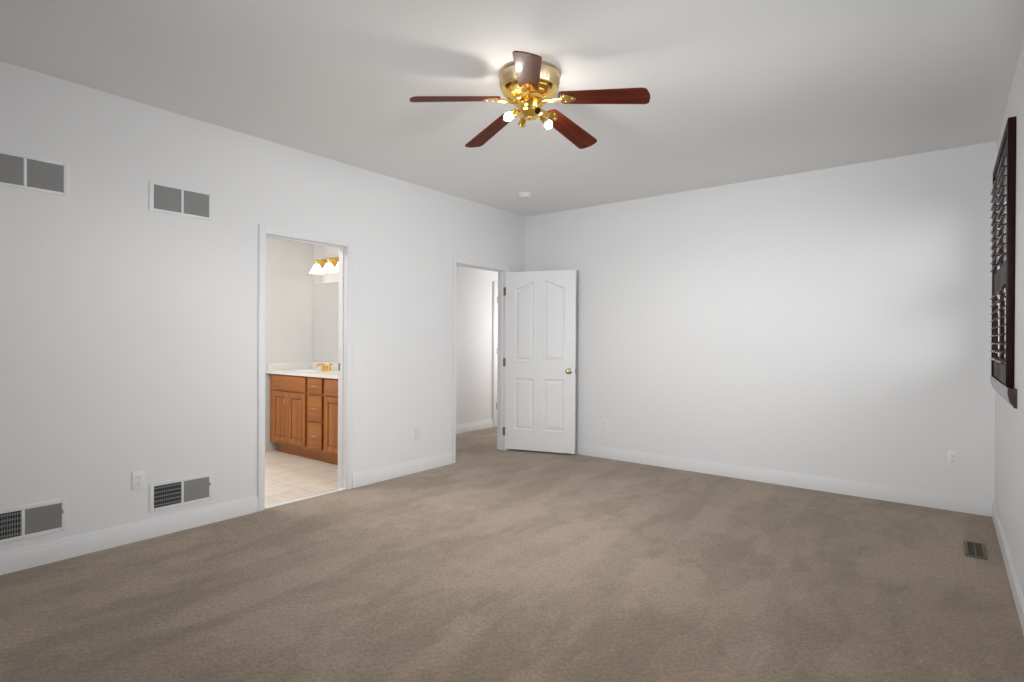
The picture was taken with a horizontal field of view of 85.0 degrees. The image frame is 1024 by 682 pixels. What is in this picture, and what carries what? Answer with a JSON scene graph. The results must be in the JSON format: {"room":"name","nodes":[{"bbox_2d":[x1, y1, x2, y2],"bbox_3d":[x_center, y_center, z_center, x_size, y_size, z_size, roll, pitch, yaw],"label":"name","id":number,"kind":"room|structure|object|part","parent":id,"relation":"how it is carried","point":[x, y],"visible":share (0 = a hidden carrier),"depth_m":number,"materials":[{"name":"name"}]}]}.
{"room":"empty bedroom","nodes":[
{"label":"empty bedroom","id":0,"kind":"room"},
{"bbox_2d":[0,61,524,551],"bbox_3d":[-1.283,-0.107,4.921,0.115,2.755,8.600,0,0,38],"label":"wall","id":1,"kind":"structure","parent":0,"point":[129,330],"depth_m":3.62,"materials":[{"name":"paint"}]},
{"bbox_2d":[0,498,67,543],"bbox_3d":[-2.665,0.991,3.046,0.017,0.186,0.390,0,0,38],"label":"air vent","id":2,"kind":"object","parent":1,"relation":"in","point":[48,517],"visible":1,"depth_m":3.08,"materials":[{"name":"metal"}]},
{"bbox_2d":[0,150,68,195],"bbox_3d":[-2.655,-0.921,3.046,0.008,0.186,0.390,0,0,38],"label":"air vent","id":3,"kind":"object","parent":1,"relation":"in","point":[21,171],"visible":1,"depth_m":3.07,"materials":[{"name":"metal"}]},
{"bbox_2d":[132,470,144,490],"bbox_3d":[-2.329,0.870,3.483,0.009,0.115,0.070,0,0,38],"label":"wall outlet","id":4,"kind":"object","parent":1,"relation":"attached to","point":[138,478],"visible":1,"depth_m":3.48,"materials":[{"name":"white plastic"}]},
{"bbox_2d":[149,181,212,220],"bbox_3d":[-2.168,-0.918,3.674,0.008,0.186,0.390,0,0,38],"label":"air vent","id":5,"kind":"object","parent":1,"relation":"in","point":[165,198],"visible":1,"depth_m":3.66,"materials":[{"name":"metal"}]},
{"bbox_2d":[149,473,212,512],"bbox_3d":[-2.171,0.996,3.682,0.017,0.186,0.390,0,0,38],"label":"air vent","id":6,"kind":"object","parent":1,"relation":"in","point":[174,493],"visible":1,"depth_m":3.67,"materials":[{"name":"metal"}]},
{"bbox_2d":[0,449,509,574],"bbox_3d":[-1.818,1.188,4.141,0.014,0.122,6.416,0,0,38],"label":"baseboard","id":7,"kind":"structure","parent":1,"relation":"attached to","point":[26,557],"depth_m":3.54,"materials":[{"name":"paint"}]},
{"bbox_2d":[257,224,353,511],"bbox_3d":[-1.654,0.198,4.447,0.142,2.103,0.828,0,0,38],"label":"door frame","id":8,"kind":"structure","parent":1,"relation":"attached to","point":[346,247],"depth_m":4.69,"materials":[{"name":"paint"}]},
{"bbox_2d":[415,428,420,439],"bbox_3d":[-0.894,0.888,5.332,0.008,0.115,0.070,0,0,38],"label":"wall plate","id":9,"kind":"object","parent":1,"relation":"attached to","point":[417,430],"visible":1,"depth_m":5.33,"materials":[{"name":"grey plastic"}]},
{"bbox_2d":[452,257,509,463],"bbox_3d":[-0.370,0.196,6.101,0.142,2.113,0.935,0,0,38],"label":"door frame","id":10,"kind":"structure","parent":1,"relation":"attached to","point":[501,269],"depth_m":6.39,"materials":[{"name":"paint"}]},
{"bbox_2d":[504,270,576,453],"bbox_3d":[0.314,0.225,6.269,0.830,2.018,0.175,0,0,20],"label":"door","id":11,"kind":"structure","parent":10,"relation":"attached to","point":[540,360],"depth_m":6.25,"materials":[{"name":"paint"}]},
{"bbox_3d":[0.615,0.331,6.104,0.066,0.066,0.070,0,0,20],"label":"knob","id":12,"kind":"part","parent":11,"relation":"part of","materials":[{"name":"gold metal"}]},
{"bbox_2d":[265,237,312,440],"bbox_3d":[-3.346,-0.121,5.599,0.115,2.755,3.170,0,0,38],"label":"wall","id":13,"kind":"structure","parent":0,"point":[289,282],"depth_m":6.46,"materials":[{"name":"paint"}]},
{"bbox_2d":[265,440,277,451],"bbox_3d":[-2.681,1.181,4.801,1.930,0.122,2.500,0,0,38],"label":"baseboard","id":14,"kind":"structure","parent":13,"relation":"attached to","point":[269,446],"depth_m":6.30,"materials":[{"name":"paint"}]},
{"bbox_2d":[313,244,338,362],"bbox_3d":[-1.602,-0.112,6.178,1.930,2.755,0.115,0,0,38],"label":"wall","id":15,"kind":"structure","parent":0,"point":[320,252],"depth_m":6.58,"materials":[{"name":"paint"}]},
{"bbox_2d":[309,257,338,273],"bbox_3d":[-2.058,-0.869,6.326,0.660,0.177,0.212,0,0,38],"label":"vanity light","id":16,"kind":"object","parent":15,"relation":"attached to","point":[328,264],"visible":0.74,"depth_m":6.39,"materials":[{"name":"white glass"}]},
{"bbox_3d":[-2.255,-0.834,6.456,0.176,0.104,0.176,0,0,38],"label":"lamp shade","id":17,"kind":"part","parent":16,"relation":"part of","materials":[{"name":"white glass"}]},
{"bbox_3d":[-2.069,-0.833,6.311,0.176,0.104,0.176,0,0,38],"label":"lamp shade","id":18,"kind":"part","parent":16,"relation":"part of","materials":[{"name":"white glass"}]},
{"bbox_3d":[-2.001,-0.908,6.399,0.660,0.100,0.027,0,0,38],"label":"plate","id":19,"kind":"part","parent":16,"relation":"part of","materials":[{"name":"gold metal"}]},
{"bbox_2d":[312,362,337,369],"bbox_3d":[-1.640,0.297,6.117,1.903,0.087,0.020,0,0,38],"label":"backsplash","id":20,"kind":"structure","parent":15,"relation":"attached to","point":[335,365],"depth_m":6.51,"materials":[{"name":"stone"}]},
{"bbox_2d":[312,281,338,362],"bbox_3d":[-1.720,-0.215,6.193,1.716,0.931,0.006,0,0,38],"label":"wall mirror","id":21,"kind":"object","parent":15,"relation":"attached to","point":[325,295],"visible":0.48,"depth_m":6.55,"materials":[{"name":"clear glass"}]},
{"bbox_2d":[456,266,497,424],"bbox_3d":[-0.654,-0.111,7.696,0.115,2.755,3.445,0,0,38],"label":"wall","id":22,"kind":"structure","parent":0,"point":[474,286],"depth_m":7.77,"materials":[{"name":"paint"}]},
{"bbox_2d":[456,419,491,433],"bbox_3d":[-0.186,1.190,7.330,1.090,0.122,3.445,0,0,38],"label":"baseboard","id":23,"kind":"structure","parent":22,"relation":"attached to","point":[478,425],"depth_m":7.75,"materials":[{"name":"paint"}]},
{"bbox_2d":[492,281,497,426],"bbox_3d":[0.016,0.194,8.454,0.018,2.110,0.965,0,0,38],"label":"door frame","id":24,"kind":"structure","parent":22,"relation":"attached to","point":[495,284],"depth_m":8.09,"materials":[{"name":"paint"}]},
{"bbox_2d":[496,287,497,425],"bbox_3d":[0.019,0.227,8.455,0.023,2.028,0.809,0,0,38],"label":"door","id":25,"kind":"structure","parent":22,"relation":"in","point":[497,287],"depth_m":8.16,"materials":[{"name":"paint"}]},
{"bbox_2d":[0,426,1023,681],"bbox_3d":[-0.311,1.308,4.164,6.458,0.100,8.600,0,0,38],"label":"floor","id":26,"kind":"structure","parent":0,"point":[491,564],"depth_m":2.85,"materials":[{"name":"beige carpet"}]},
{"bbox_2d":[270,374,337,464],"bbox_3d":[-1.820,0.807,5.891,1.880,0.876,0.596,0,0,38],"label":"vanity cabinet","id":27,"kind":"object","parent":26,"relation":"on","point":[303,409],"visible":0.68,"depth_m":5.83,"materials":[{"name":"brown wood"}]},
{"bbox_3d":[-2.528,0.824,6.109,0.320,0.548,0.018,0,0,38],"label":"cabinet door","id":28,"kind":"part","parent":27,"relation":"part of","materials":[{"name":"brown wood"}]},
{"bbox_3d":[-2.399,0.458,6.009,0.642,0.154,0.018,0,0,38],"label":"false drawer","id":29,"kind":"part","parent":27,"relation":"part of","materials":[{"name":"brown wood"}]},
{"bbox_3d":[-2.273,0.826,5.911,0.320,0.548,0.018,0,0,38],"label":"cabinet door","id":30,"kind":"part","parent":27,"relation":"part of","materials":[{"name":"brown wood"}]},
{"bbox_2d":[266,362,337,378],"bbox_3d":[-1.820,0.310,5.901,1.924,0.115,0.581,0,0,38],"label":"countertop","id":31,"kind":"structure","parent":27,"relation":"on","point":[308,369],"depth_m":6.34,"materials":[{"name":"stone"}]},
{"bbox_2d":[315,363,332,370],"bbox_3d":[-2.107,0.291,6.306,0.224,0.088,0.178,0,0,0],"label":"bathroom faucet","id":32,"kind":"object","parent":31,"relation":"on","point":[324,367],"visible":1,"depth_m":6.27,"materials":[{"name":"gold metal"}]},
{"bbox_3d":[-2.013,0.968,5.709,0.246,0.268,0.018,0,0,38],"label":"drawer","id":33,"kind":"part","parent":27,"relation":"part of","materials":[{"name":"brown wood"}]},
{"bbox_3d":[-2.011,0.687,5.708,0.246,0.265,0.018,0,0,38],"label":"drawer","id":34,"kind":"part","parent":27,"relation":"part of","materials":[{"name":"brown wood"}]},
{"bbox_3d":[-2.010,0.461,5.707,0.246,0.154,0.018,0,0,38],"label":"drawer","id":35,"kind":"part","parent":27,"relation":"part of","materials":[{"name":"brown wood"}]},
{"bbox_3d":[-1.743,0.830,5.499,0.334,0.548,0.018,0,0,38],"label":"cabinet door","id":36,"kind":"part","parent":27,"relation":"part of","materials":[{"name":"brown wood"}]},
{"bbox_3d":[-1.607,0.464,5.394,0.672,0.154,0.018,0,0,38],"label":"false drawer","id":37,"kind":"part","parent":27,"relation":"part of","materials":[{"name":"brown wood"}]},
{"bbox_2d":[265,488,344,508],"bbox_3d":[-1.644,1.245,4.438,0.064,0.008,0.708,0,0,38],"label":"threshold","id":38,"kind":"object","parent":26,"relation":"on","point":[337,489],"visible":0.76,"depth_m":4.41,"materials":[{"name":"stone"}]},
{"bbox_2d":[963,540,987,559],"bbox_3d":[2.828,1.275,3.410,0.104,0.006,0.316,0,0,38],"label":"floor vent","id":39,"kind":"object","parent":26,"relation":"in","point":[971,549],"visible":1,"depth_m":3.40,"materials":[{"name":"brown metal"}]},
{"bbox_2d":[0,0,1023,216],"bbox_3d":[-0.308,-1.528,4.262,6.708,0.100,8.850,0,0,38],"label":"ceiling","id":40,"kind":"structure","parent":0,"point":[739,90],"depth_m":3.09,"materials":[{"name":"paint"}]},
{"bbox_2d":[518,192,531,198],"bbox_3d":[0.130,-1.457,5.614,0.132,0.042,0.132,0,0,38],"label":"smoke detector","id":41,"kind":"object","parent":40,"relation":"attached to","point":[523,195],"visible":1,"depth_m":5.57,"materials":[{"name":"white plastic"}]},
{"bbox_2d":[410,51,649,148],"bbox_3d":[0.129,-1.334,3.118,1.254,0.277,1.207,0,0,38],"label":"ceiling fan","id":42,"kind":"object","parent":40,"relation":"hanging from","point":[528,83],"visible":1,"depth_m":2.99,"materials":[{"name":"gold wood"}]},
{"bbox_3d":[-0.298,-1.289,2.974,0.490,0.006,0.132,-7,14,-15],"label":"blade","id":43,"kind":"part","parent":42,"relation":"part of","materials":[{"name":"brown wood"}]},
{"bbox_3d":[-0.129,-1.289,3.423,0.132,0.006,0.490,-14,1,-34],"label":"blade","id":44,"kind":"part","parent":42,"relation":"part of","materials":[{"name":"brown wood"}]},
{"bbox_3d":[-0.018,-1.221,3.040,0.045,0.050,0.052,0,0,38],"label":"light bulb","id":45,"kind":"part","parent":42,"relation":"part of","materials":[{"name":"white glass"}]},
{"bbox_2d":[508,109,517,118],"bbox_3d":[0.013,-1.241,3.048,0.066,0.056,0.043,0,0,-14],"label":"socket","id":46,"kind":"object","parent":42,"relation":"attached to","point":[513,113],"depth_m":3.03,"materials":[{"name":"gold metal"}]},
{"bbox_2d":[518,118,526,126],"bbox_3d":[0.062,-1.241,3.164,0.043,0.056,0.066,0,0,-22],"label":"socket","id":47,"kind":"object","parent":42,"relation":"attached to","point":[522,122],"depth_m":3.16,"materials":[{"name":"gold metal"}]},
{"bbox_3d":[0.077,-1.286,2.673,0.132,0.006,0.490,12,8,1],"label":"blade","id":48,"kind":"part","parent":42,"relation":"part of","materials":[{"name":"brown wood"}]},
{"bbox_3d":[0.096,-1.358,3.082,0.311,0.052,0.311,0,0,38],"label":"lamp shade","id":49,"kind":"part","parent":42,"relation":"part of","materials":[{"name":"gold metal"}]},
{"bbox_2d":[532,105,540,114],"bbox_3d":[0.131,-1.240,3.000,0.043,0.056,0.066,0,0,-15],"label":"socket","id":50,"kind":"object","parent":42,"relation":"attached to","point":[536,110],"depth_m":3.00,"materials":[{"name":"gold metal"}]},
{"bbox_2d":[540,115,548,124],"bbox_3d":[0.174,-1.240,3.124,0.066,0.056,0.043,0,0,-28],"label":"socket","id":51,"kind":"object","parent":42,"relation":"attached to","point":[545,121],"depth_m":3.11,"materials":[{"name":"gold metal"}]},
{"bbox_3d":[0.203,-1.220,3.137,0.045,0.050,0.052,0,0,38],"label":"light bulb","id":52,"kind":"part","parent":42,"relation":"part of","materials":[{"name":"white glass"}]},
{"bbox_3d":[0.351,-1.286,3.401,0.132,0.006,0.490,-14,-16,36],"label":"blade","id":53,"kind":"part","parent":42,"relation":"part of","materials":[{"name":"brown wood"}]},
{"bbox_3d":[0.478,-1.284,2.937,0.490,0.006,0.132,8,-9,21],"label":"blade","id":54,"kind":"part","parent":42,"relation":"part of","materials":[{"name":"brown wood"}]},
{"bbox_2d":[525,141,996,499],"bbox_3d":[1.930,-0.090,5.368,4.413,2.755,0.115,0,0,38],"label":"wall","id":55,"kind":"structure","parent":0,"point":[834,322],"depth_m":4.84,"materials":[{"name":"paint"}]},
{"bbox_2d":[601,418,606,429],"bbox_3d":[0.994,0.894,6.014,0.070,0.115,0.009,0,0,38],"label":"wall outlet","id":56,"kind":"object","parent":55,"relation":"attached to","point":[603,421],"visible":1,"depth_m":6.01,"materials":[{"name":"white plastic"}]},
{"bbox_2d":[575,443,993,516],"bbox_3d":[1.829,1.206,5.362,4.249,0.122,0.014,0,0,38],"label":"baseboard","id":57,"kind":"structure","parent":55,"relation":"attached to","point":[972,505],"depth_m":4.81,"materials":[{"name":"paint"}]},
{"bbox_2d":[947,450,958,466],"bbox_3d":[3.322,0.885,4.206,0.070,0.115,0.009,0,0,38],"label":"wall outlet","id":58,"kind":"object","parent":55,"relation":"attached to","point":[952,456],"visible":1,"depth_m":4.20,"materials":[{"name":"white plastic"}]},
{"bbox_2d":[994,39,1023,594],"bbox_3d":[1.565,-0.082,1.423,0.150,2.755,6.566,0,0,38],"label":"wall","id":59,"kind":"structure","parent":0,"point":[1009,421],"depth_m":2.88,"materials":[{"name":"paint"}]},
{"bbox_2d":[989,116,1016,408],"bbox_3d":[2.970,-0.419,3.376,0.073,1.528,1.385,0,0,38],"label":"plantation shutter","id":60,"kind":"object","parent":59,"relation":"attached to","point":[1003,200],"visible":0.98,"depth_m":3.10,"materials":[{"name":"brown wood"}]},
{"bbox_3d":[3.175,-0.443,3.640,0.022,1.361,0.540,0,0,38],"label":"panel","id":61,"kind":"part","parent":60,"relation":"part of","materials":[{"name":"brown wood"}]},
{"bbox_3d":[2.841,-0.444,3.209,0.022,1.361,0.546,0,0,38],"label":"panel","id":62,"kind":"part","parent":60,"relation":"part of","materials":[{"name":"brown wood"}]},
{"bbox_3d":[2.963,0.295,3.380,0.038,0.100,1.385,0,0,38],"label":"sill","id":63,"kind":"part","parent":60,"relation":"part of","materials":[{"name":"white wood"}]},
{"bbox_2d":[992,501,1023,635],"bbox_3d":[1.534,1.214,1.530,0.014,0.122,6.402,0,0,38],"label":"baseboard","id":64,"kind":"structure","parent":59,"relation":"attached to","point":[1017,592],"depth_m":2.95,"materials":[{"name":"paint"}]}
]}

